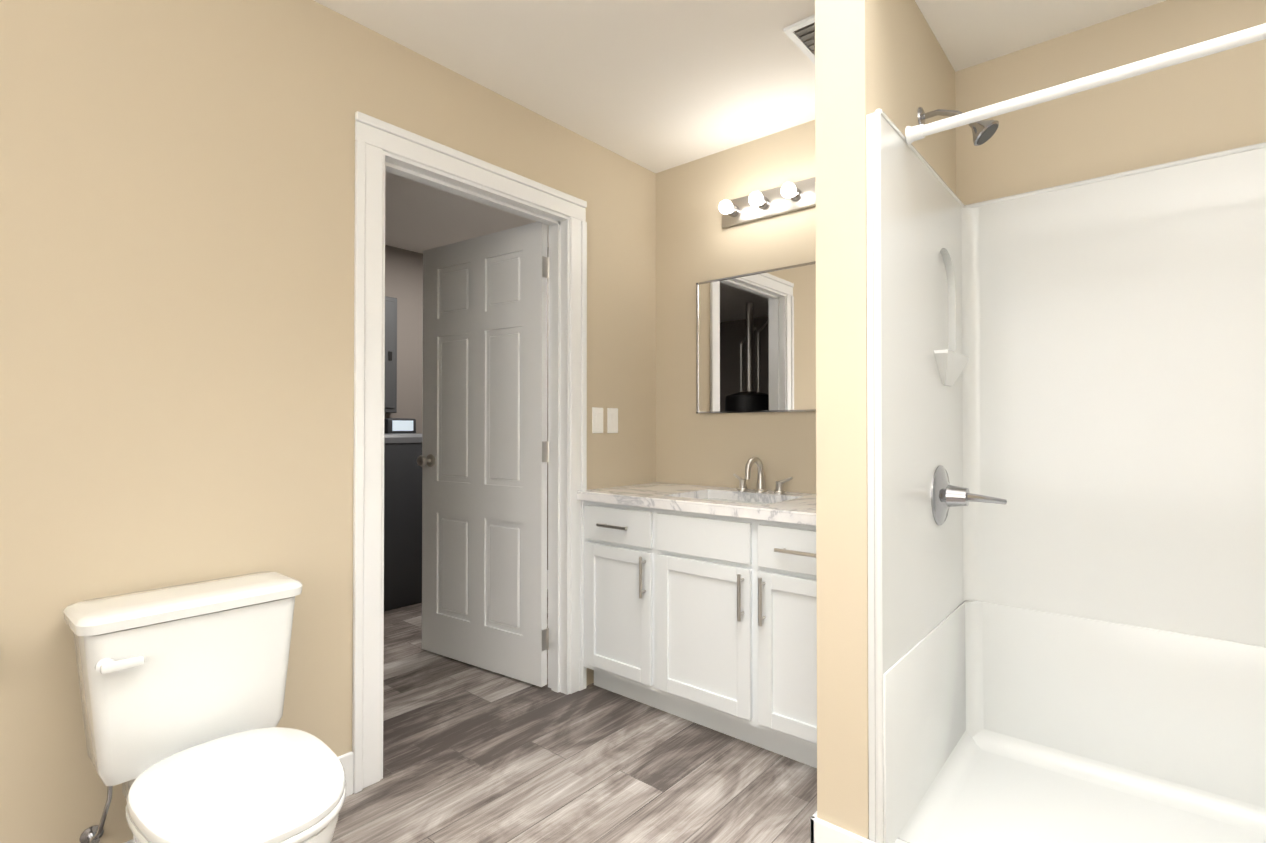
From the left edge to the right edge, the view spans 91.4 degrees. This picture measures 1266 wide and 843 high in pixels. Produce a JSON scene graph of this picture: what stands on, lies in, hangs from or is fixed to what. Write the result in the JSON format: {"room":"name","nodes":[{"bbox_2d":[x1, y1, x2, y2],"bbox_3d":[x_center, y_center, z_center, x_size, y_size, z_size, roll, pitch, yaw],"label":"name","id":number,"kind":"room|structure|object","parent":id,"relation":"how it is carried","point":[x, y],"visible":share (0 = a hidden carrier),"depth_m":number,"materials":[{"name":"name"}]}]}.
{"room":"bathroom","nodes":[
{"label":"bathroom","id":0,"kind":"room"},
{"bbox_2d":[0,0,655,842],"bbox_3d":[-1.065,-0.054,1.810,0.120,2.420,4.500,0,-1,40],"label":"wall","id":1,"kind":"structure","parent":0,"point":[176,276],"depth_m":1.62,"materials":[{"name":"beige paint"}]},
{"bbox_2d":[124,751,352,842],"bbox_3d":[-1.662,1.083,0.993,0.014,0.130,2.438,0,-1,40],"label":"baseboard","id":2,"kind":"structure","parent":1,"relation":"attached to","point":[346,759],"depth_m":1.90,"materials":[{"name":"white wood"}]},
{"bbox_2d":[352,111,586,793],"bbox_3d":[-0.592,0.095,2.364,0.156,2.132,1.024,0,-1,40],"label":"door frame","id":3,"kind":"structure","parent":1,"relation":"attached to","point":[381,147],"depth_m":2.19,"materials":[{"name":"white wood"}]},
{"bbox_2d":[417,222,548,686],"bbox_3d":[-0.741,0.139,2.910,0.826,2.030,0.197,0,-1,40],"label":"door","id":4,"kind":"structure","parent":1,"relation":"in","point":[482,459],"depth_m":2.89,"materials":[{"name":"white wood"}]},
{"bbox_2d":[579,660,581,676],"bbox_3d":[0.008,1.104,3.164,0.014,0.130,0.970,0,-1,40],"label":"baseboard","id":5,"kind":"structure","parent":1,"relation":"attached to","point":[580,662],"depth_m":2.67,"materials":[{"name":"white wood"}]},
{"bbox_2d":[592,407,607,432],"bbox_3d":[-0.157,-0.005,2.776,0.010,0.116,0.072,0,-1,40],"label":"switch plate","id":6,"kind":"object","parent":1,"relation":"attached to","point":[597,420],"depth_m":2.77,"materials":[{"name":"plastic"}]},
{"bbox_2d":[608,408,617,432],"bbox_3d":[-0.092,-0.004,2.852,0.010,0.116,0.072,0,-1,40],"label":"switch plate","id":7,"kind":"object","parent":1,"relation":"attached to","point":[612,412],"depth_m":2.85,"materials":[{"name":"plastic"}]},
{"bbox_2d":[384,245,422,433],"bbox_3d":[-2.741,-0.041,3.234,0.120,2.420,4.500,0,-1,40],"label":"wall","id":8,"kind":"structure","parent":0,"point":[404,277],"depth_m":4.46,"materials":[{"name":"beige paint"}]},
{"bbox_2d":[384,296,396,412],"bbox_3d":[-1.791,-0.462,4.183,0.104,0.800,0.370,0,-1,40],"label":"panel","id":9,"kind":"object","parent":8,"relation":"attached to","point":[390,403],"visible":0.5,"depth_m":4.25,"materials":[{"name":"grey metal"}]},
{"bbox_2d":[547,247,548,569],"bbox_3d":[-0.430,-0.030,4.301,2.260,2.420,0.120,0,-1,40],"label":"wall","id":10,"kind":"structure","parent":0,"point":[547,408],"depth_m":4.37,"materials":[{"name":"beige paint"}]},
{"bbox_2d":[331,589,816,842],"bbox_3d":[-0.729,1.183,1.513,5.400,0.060,4.740,0,-1,40],"label":"floor","id":11,"kind":"structure","parent":0,"point":[473,754],"depth_m":2.04,"materials":[{"name":"plastic"}]},
{"bbox_2d":[63,571,345,842],"bbox_3d":[-0.894,0.781,1.348,0.723,0.742,0.448,0,-1,40],"label":"toilet","id":12,"kind":"object","parent":11,"relation":"on","point":[182,693],"visible":1,"depth_m":1.36,"materials":[{"name":"ceramic"}]},
{"bbox_2d":[384,418,421,610],"bbox_3d":[-1.596,0.577,4.073,0.438,1.200,0.478,0,-1,40],"label":"washing machine","id":13,"kind":"object","parent":11,"relation":"on","point":[402,518],"visible":0.52,"depth_m":3.91,"materials":[{"name":"metal"}]},
{"bbox_2d":[577,456,816,767],"bbox_3d":[0.399,0.654,2.470,1.237,1.016,0.580,0,-1,40],"label":"bathroom vanity","id":14,"kind":"object","parent":11,"relation":"on","point":[700,604],"visible":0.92,"depth_m":2.27,"materials":[{"name":"white wood"}]},
{"bbox_2d":[866,107,1265,842],"bbox_3d":[1.469,0.094,1.349,1.584,2.115,0.898,0,-1,40],"label":"shower surround","id":15,"kind":"object","parent":11,"relation":"on","point":[1066,513],"visible":0.96,"depth_m":1.83,"materials":[{"name":"white plastic"}]},
{"bbox_2d":[314,0,1165,253],"bbox_3d":[-0.729,-1.297,1.536,5.400,0.060,4.740,0,-1,40],"label":"ceiling","id":16,"kind":"structure","parent":0,"point":[656,86],"depth_m":2.14,"materials":[{"name":"paint"}]},
{"bbox_2d":[783,14,814,63],"bbox_3d":[0.657,-1.257,2.017,0.220,0.010,0.280,0,-1,40],"label":"fan","id":17,"kind":"object","parent":16,"relation":"attached to","point":[800,34],"visible":0.27,"depth_m":2.00,"materials":[{"name":"white plastic"}]},
{"bbox_2d":[815,0,955,839],"bbox_3d":[0.820,-0.053,1.911,0.130,2.420,0.905,0,-1,40],"label":"wall","id":18,"kind":"structure","parent":0,"point":[889,58],"depth_m":1.57,"materials":[{"name":"beige paint"}]},
{"bbox_2d":[810,811,851,842],"bbox_3d":[0.586,1.090,1.736,0.014,0.130,0.379,0,-1,40],"label":"baseboard","id":19,"kind":"structure","parent":18,"relation":"attached to","point":[822,831],"depth_m":1.57,"materials":[{"name":"white wood"}]},
{"bbox_2d":[905,23,1265,143],"bbox_3d":[1.314,-0.774,1.172,1.508,0.046,0.046,0,-1,40],"label":"shower curtain rod","id":20,"kind":"object","parent":18,"relation":"attached to","point":[1179,56],"visible":1,"depth_m":1.39,"materials":[{"name":"white metal"}]},
{"bbox_2d":[656,0,1265,493],"bbox_3d":[1.327,-0.051,2.152,3.080,2.420,0.120,0,-1,40],"label":"wall","id":21,"kind":"structure","parent":0,"point":[1200,106],"depth_m":2.16,"materials":[{"name":"beige paint"}]},
{"bbox_2d":[696,261,815,412],"bbox_3d":[0.583,-0.351,2.700,0.730,0.620,0.011,0,-1,40],"label":"mirror","id":22,"kind":"object","parent":21,"relation":"attached to","point":[755,341],"visible":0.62,"depth_m":2.73,"materials":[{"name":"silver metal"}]},
{"bbox_2d":[719,177,815,227],"bbox_3d":[0.603,-0.952,2.615,0.590,0.116,0.124,0,-1,40],"label":"vanity light bar","id":23,"kind":"object","parent":21,"relation":"attached to","point":[783,199],"visible":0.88,"depth_m":2.66,"materials":[{"name":"silver metal"}]}
]}

